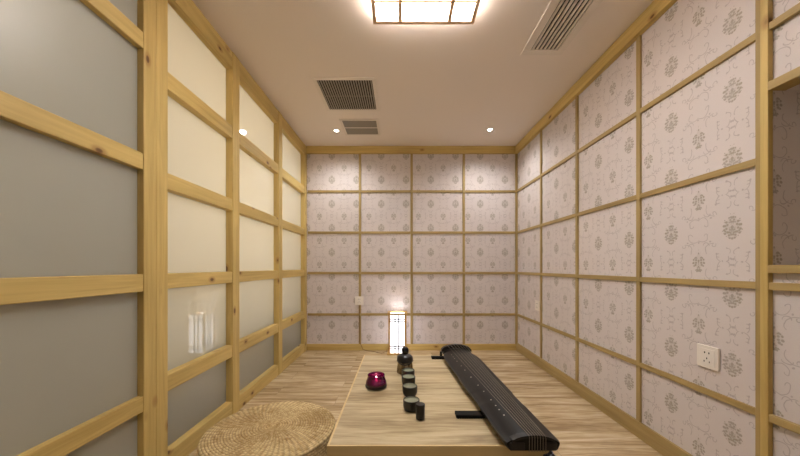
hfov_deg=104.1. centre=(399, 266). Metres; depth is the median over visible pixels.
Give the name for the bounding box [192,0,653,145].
ceiling
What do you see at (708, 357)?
wall socket
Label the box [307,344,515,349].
baseboard
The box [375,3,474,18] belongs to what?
diffuser
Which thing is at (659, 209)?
wall
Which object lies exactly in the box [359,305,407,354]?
paper lantern
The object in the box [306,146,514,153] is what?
trim
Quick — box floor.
[188,350,662,455]
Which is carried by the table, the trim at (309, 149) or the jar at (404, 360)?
the jar at (404, 360)
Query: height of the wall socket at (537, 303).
0.092 m
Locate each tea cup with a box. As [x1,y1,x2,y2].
[402,368,414,374]
[402,374,414,383]
[402,383,416,395]
[403,396,419,412]
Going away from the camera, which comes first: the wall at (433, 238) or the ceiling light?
the ceiling light
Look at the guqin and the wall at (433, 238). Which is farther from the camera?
the wall at (433, 238)
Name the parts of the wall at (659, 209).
post, post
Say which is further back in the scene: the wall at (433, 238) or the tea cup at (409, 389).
the wall at (433, 238)
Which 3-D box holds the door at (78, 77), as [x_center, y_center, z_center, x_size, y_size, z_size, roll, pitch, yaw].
[-1.039,-0.200,-0.005,0.062,2.200,2.590,0,0,0]
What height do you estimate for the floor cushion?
0.150 m
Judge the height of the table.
0.412 m
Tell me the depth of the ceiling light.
1.54 m
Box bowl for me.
[365,372,386,390]
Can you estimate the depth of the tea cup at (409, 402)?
1.08 m
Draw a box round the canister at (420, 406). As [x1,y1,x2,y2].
[416,402,424,420]
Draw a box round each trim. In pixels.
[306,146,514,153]
[515,0,677,153]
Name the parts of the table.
rest strip, rest strip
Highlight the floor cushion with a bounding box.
[197,401,334,455]
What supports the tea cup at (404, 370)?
on the table
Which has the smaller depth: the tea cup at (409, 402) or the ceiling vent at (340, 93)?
the tea cup at (409, 402)
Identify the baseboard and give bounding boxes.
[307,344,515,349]
[516,343,692,455]
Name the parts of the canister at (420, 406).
lid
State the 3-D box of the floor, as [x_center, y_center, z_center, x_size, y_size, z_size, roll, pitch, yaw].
[-0.316,0.940,1.040,3.968,0.080,4.840,0,0,0]
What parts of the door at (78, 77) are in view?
glass pane, glass pane, glass pane, rail, rail, rail, glass pane, rail, glass pane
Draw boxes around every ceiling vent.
[312,77,379,110]
[339,119,380,134]
[521,0,602,54]
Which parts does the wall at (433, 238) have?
corner post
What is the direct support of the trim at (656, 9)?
attached to the wall at (659, 209)
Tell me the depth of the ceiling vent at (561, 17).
1.68 m
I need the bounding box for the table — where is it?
[327,355,548,455]
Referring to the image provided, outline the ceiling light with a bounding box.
[371,0,480,23]
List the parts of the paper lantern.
power cord, post, frame, paper panel, post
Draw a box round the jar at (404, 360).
[397,347,412,374]
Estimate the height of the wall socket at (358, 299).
0.092 m
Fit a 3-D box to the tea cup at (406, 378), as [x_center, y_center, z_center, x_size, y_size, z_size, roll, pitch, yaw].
[0.037,0.482,1.327,0.058,0.036,0.058,0,0,0]
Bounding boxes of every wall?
[307,154,517,343]
[517,0,799,455]
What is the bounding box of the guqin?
[440,344,559,455]
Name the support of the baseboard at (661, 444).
attached to the wall at (659, 209)
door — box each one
[0,0,155,455]
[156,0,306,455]
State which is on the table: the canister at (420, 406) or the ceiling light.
the canister at (420, 406)
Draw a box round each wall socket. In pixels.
[355,296,362,304]
[535,300,539,310]
[697,343,719,371]
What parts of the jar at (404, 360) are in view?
lid, knob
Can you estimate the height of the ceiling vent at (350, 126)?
0.008 m
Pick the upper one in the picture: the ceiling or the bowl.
the ceiling

